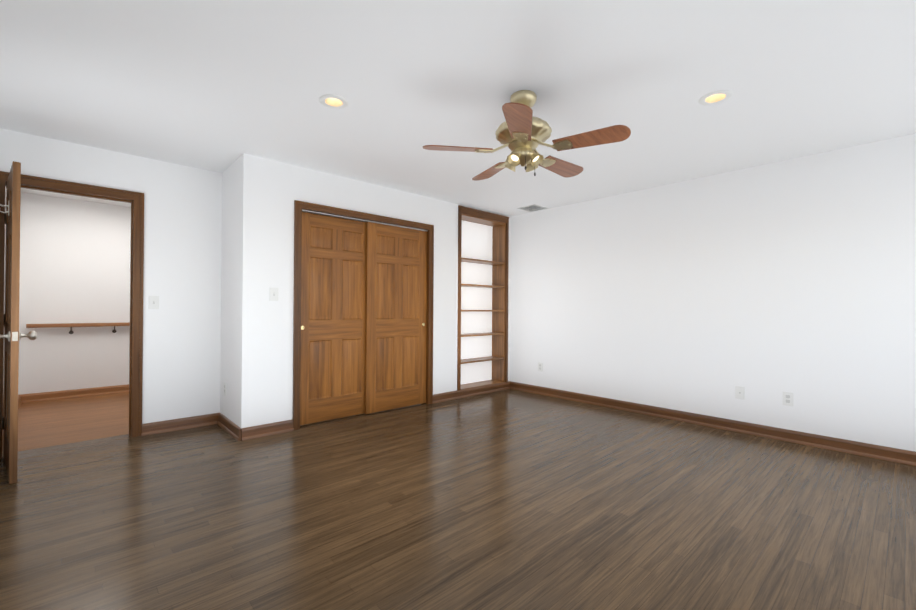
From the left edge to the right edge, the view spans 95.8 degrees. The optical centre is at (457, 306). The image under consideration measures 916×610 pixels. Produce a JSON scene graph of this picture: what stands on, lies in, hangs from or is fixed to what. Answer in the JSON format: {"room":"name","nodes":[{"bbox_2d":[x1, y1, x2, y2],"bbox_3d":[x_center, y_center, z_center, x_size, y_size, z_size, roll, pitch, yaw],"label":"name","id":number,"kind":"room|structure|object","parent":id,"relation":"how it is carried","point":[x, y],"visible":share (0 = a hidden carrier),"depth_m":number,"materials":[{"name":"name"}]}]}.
{"room":"empty bedroom","nodes":[
{"label":"empty bedroom","id":0,"kind":"room"},
{"bbox_2d":[18,201,20,394],"bbox_3d":[-2.398,-0.097,1.792,0.120,2.450,8.340,1,0,-43],"label":"wall","id":1,"kind":"structure","parent":0,"point":[19,289],"depth_m":4.79,"materials":[{"name":"white paint"}]},
{"bbox_2d":[18,394,22,409],"bbox_3d":[-4.300,1.077,3.956,0.030,0.099,2.280,1,0,-43],"label":"baseboard","id":2,"kind":"structure","parent":1,"relation":"attached to","point":[20,397],"depth_m":4.75,"materials":[{"name":"brown wood"}]},
{"bbox_2d":[19,193,130,394],"bbox_3d":[-4.011,-0.087,5.893,3.060,2.450,0.120,1,0,-43],"label":"wall","id":3,"kind":"structure","parent":0,"point":[74,261],"depth_m":5.12,"materials":[{"name":"white paint"}]},
{"bbox_2d":[23,384,128,402],"bbox_3d":[-4.012,1.088,5.792,2.940,0.099,0.030,1,0,-43],"label":"baseboard","id":4,"kind":"structure","parent":3,"relation":"attached to","point":[52,395],"depth_m":5.11,"materials":[{"name":"brown wood"}]},
{"bbox_2d":[26,322,129,333],"bbox_3d":[-3.969,0.285,5.783,2.860,0.135,0.100,1,0,-43],"label":"handrail","id":5,"kind":"object","parent":3,"relation":"attached to","point":[70,325],"visible":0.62,"depth_m":5.08,"materials":[{"name":"brown wood"}]},
{"bbox_2d":[0,128,221,423],"bbox_3d":[-1.635,-0.077,4.778,5.047,2.450,0.120,1,0,-43],"label":"wall","id":6,"kind":"structure","parent":0,"point":[182,281],"depth_m":3.78,"materials":[{"name":"white paint"}]},
{"bbox_2d":[0,161,36,483],"bbox_3d":[-3.091,0.101,2.863,0.750,2.040,0.214,0,0,40],"label":"entry door","id":7,"kind":"structure","parent":6,"relation":"in","point":[13,336],"depth_m":2.64,"materials":[{"name":"brown wood"}]},
{"bbox_2d":[0,171,143,458],"bbox_3d":[-3.147,0.067,3.383,0.901,2.128,0.161,1,0,-43],"label":"door frame","id":8,"kind":"structure","parent":6,"relation":"attached to","point":[137,198],"depth_m":3.59,"materials":[{"name":"brown wood"}]},
{"bbox_2d":[149,296,158,308],"bbox_3d":[-2.712,-0.035,3.692,0.074,0.118,0.019,1,0,-43],"label":"light switch","id":9,"kind":"object","parent":6,"relation":"attached to","point":[153,302],"visible":1,"depth_m":3.69,"materials":[{"name":"white plastic"}]},
{"bbox_2d":[142,413,213,435],"bbox_3d":[-2.571,1.088,3.816,0.555,0.099,0.030,1,0,-43],"label":"baseboard","id":10,"kind":"structure","parent":6,"relation":"attached to","point":[208,419],"depth_m":3.80,"materials":[{"name":"brown wood"}]},
{"bbox_2d":[220,157,239,424],"bbox_3d":[-2.079,-0.085,3.883,0.120,2.450,0.595,1,0,-43],"label":"wall","id":11,"kind":"structure","parent":0,"point":[229,284],"depth_m":3.82,"materials":[{"name":"white paint"}]},
{"bbox_2d":[214,413,245,440],"bbox_3d":[-2.091,1.090,3.770,0.030,0.099,0.745,1,0,-43],"label":"baseboard","id":12,"kind":"structure","parent":11,"relation":"attached to","point":[238,433],"depth_m":3.71,"materials":[{"name":"brown wood"}]},
{"bbox_2d":[237,153,510,427],"bbox_3d":[-0.588,-0.071,4.770,3.517,2.450,0.120,1,0,-43],"label":"wall","id":13,"kind":"structure","parent":0,"point":[270,191],"depth_m":3.77,"materials":[{"name":"white paint"}]},
{"bbox_2d":[246,419,293,439],"bbox_3d":[-1.667,1.093,3.676,0.405,0.099,0.030,1,0,-43],"label":"baseboard","id":14,"kind":"structure","parent":13,"relation":"attached to","point":[269,429],"depth_m":3.67,"materials":[{"name":"brown wood"}]},
{"bbox_2d":[270,288,277,300],"bbox_3d":[-1.644,-0.108,3.703,0.074,0.118,0.019,1,0,-43],"label":"light switch","id":15,"kind":"object","parent":13,"relation":"attached to","point":[273,294],"visible":1,"depth_m":3.70,"materials":[{"name":"white plastic"}]},
{"bbox_2d":[300,212,365,424],"bbox_3d":[-1.236,0.119,4.202,0.800,2.036,0.038,1,0,-43],"label":"closet door","id":16,"kind":"structure","parent":13,"relation":"in","point":[333,287],"depth_m":4.16,"materials":[{"name":"brown wood"}]},
{"bbox_2d":[293,200,433,429],"bbox_3d":[-0.957,0.110,4.431,1.563,2.080,0.119,1,0,-43],"label":"door frame","id":17,"kind":"structure","parent":13,"relation":"attached to","point":[426,314],"depth_m":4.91,"materials":[{"name":"brown wood"}]},
{"bbox_2d":[302,209,427,230],"bbox_3d":[-0.951,-0.903,4.436,1.523,0.014,0.098,1,0,-43],"label":"trim","id":18,"kind":"structure","parent":13,"relation":"attached to","point":[332,215],"depth_m":4.27,"materials":[{"name":"silver metal"}]},
{"bbox_2d":[365,222,426,413],"bbox_3d":[-0.679,0.125,4.660,0.800,2.036,0.038,1,0,-43],"label":"closet door","id":19,"kind":"structure","parent":13,"relation":"in","point":[395,314],"depth_m":4.62,"materials":[{"name":"brown wood"}]},
{"bbox_2d":[433,381,509,403],"bbox_3d":[0.208,1.113,5.402,1.398,0.099,0.030,1,0,-43],"label":"baseboard","id":20,"kind":"structure","parent":13,"relation":"attached to","point":[441,397],"depth_m":5.34,"materials":[{"name":"brown wood"}]},
{"bbox_2d":[457,205,508,389],"bbox_3d":[0.356,-0.102,5.541,0.962,2.331,0.024,1,0,-43],"label":"trim","id":21,"kind":"structure","parent":13,"relation":"attached to","point":[481,214],"depth_m":5.38,"materials":[{"name":"brown wood"}]},
{"bbox_2d":[461,214,505,389],"bbox_3d":[0.266,-0.009,5.638,0.880,2.345,0.240,1,0,-43],"label":"shelf niche","id":22,"kind":"object","parent":13,"relation":"in","point":[497,286],"visible":0.48,"depth_m":5.87,"materials":[{"name":"brown wood"}]},
{"bbox_2d":[0,389,915,609],"bbox_3d":[-0.505,1.199,3.536,5.287,0.100,8.340,1,0,-43],"label":"floor","id":23,"kind":"structure","parent":0,"point":[509,499],"depth_m":2.27,"materials":[{"name":"brown wood"}]},
{"bbox_2d":[0,0,915,216],"bbox_3d":[-0.489,-1.351,3.548,5.287,0.100,8.340,1,0,-43],"label":"ceiling","id":24,"kind":"structure","parent":0,"point":[221,86],"depth_m":2.41,"materials":[{"name":"white paint"}]},
{"bbox_2d":[319,95,348,108],"bbox_3d":[-0.793,-1.335,2.646,0.182,0.068,0.182,1,0,-43],"label":"recessed light","id":25,"kind":"object","parent":24,"relation":"in","point":[334,101],"visible":0.65,"depth_m":2.67,"materials":[{"name":"white plastic"}]},
{"bbox_2d":[423,90,630,180],"bbox_3d":[0.442,-1.052,2.595,1.140,0.496,1.187,1,0,-43],"label":"fan","id":26,"kind":"object","parent":24,"relation":"hanging from","point":[522,133],"visible":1,"depth_m":2.48,"materials":[{"name":"brown wood"}]},
{"bbox_2d":[517,204,547,211],"bbox_3d":[0.972,-1.279,5.410,0.280,0.012,0.280,1,0,-43],"label":"ceiling vent","id":27,"kind":"object","parent":24,"relation":"in","point":[530,207],"visible":1,"depth_m":5.40,"materials":[{"name":"grey plastic"}]},
{"bbox_2d":[698,90,732,104],"bbox_3d":[1.595,-1.321,2.564,0.182,0.068,0.182,1,0,-43],"label":"recessed light","id":28,"kind":"object","parent":24,"relation":"in","point":[716,97],"visible":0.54,"depth_m":2.58,"materials":[{"name":"white plastic"}]},
{"bbox_2d":[461,221,491,383],"bbox_3d":[0.178,-0.024,5.733,0.940,2.375,0.020,1,0,-43],"label":"wall","id":29,"kind":"structure","parent":0,"point":[476,241],"depth_m":5.79,"materials":[{"name":"white paint"}]},
{"bbox_2d":[510,133,915,451],"bbox_3d":[2.227,-0.055,4.397,0.120,2.450,5.910,1,0,-43],"label":"wall","id":30,"kind":"structure","parent":0,"point":[766,286],"depth_m":3.84,"materials":[{"name":"white paint"}]},
{"bbox_2d":[538,362,542,371],"bbox_3d":[1.098,0.808,5.519,0.008,0.118,0.074,1,0,-43],"label":"electrical outlet","id":31,"kind":"object","parent":30,"relation":"attached to","point":[540,366],"visible":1,"depth_m":5.51,"materials":[{"name":"white plastic"}]},
{"bbox_2d":[510,381,915,465],"bbox_3d":[2.385,1.120,4.100,0.030,0.099,4.895,1,0,-43],"label":"baseboard","id":32,"kind":"structure","parent":30,"relation":"attached to","point":[891,454],"depth_m":3.82,"materials":[{"name":"brown wood"}]},
{"bbox_2d":[735,386,744,399],"bbox_3d":[2.626,0.805,3.855,0.013,0.118,0.074,1,0,-43],"label":"electrical outlet","id":33,"kind":"object","parent":30,"relation":"attached to","point":[739,392],"visible":1,"depth_m":3.85,"materials":[{"name":"white plastic"}]},
{"bbox_2d":[783,392,792,405],"bbox_3d":[2.868,0.805,3.596,0.008,0.118,0.074,1,0,-43],"label":"electrical outlet","id":34,"kind":"object","parent":30,"relation":"attached to","point":[787,398],"visible":1,"depth_m":3.59,"materials":[{"name":"white plastic"}]}
]}

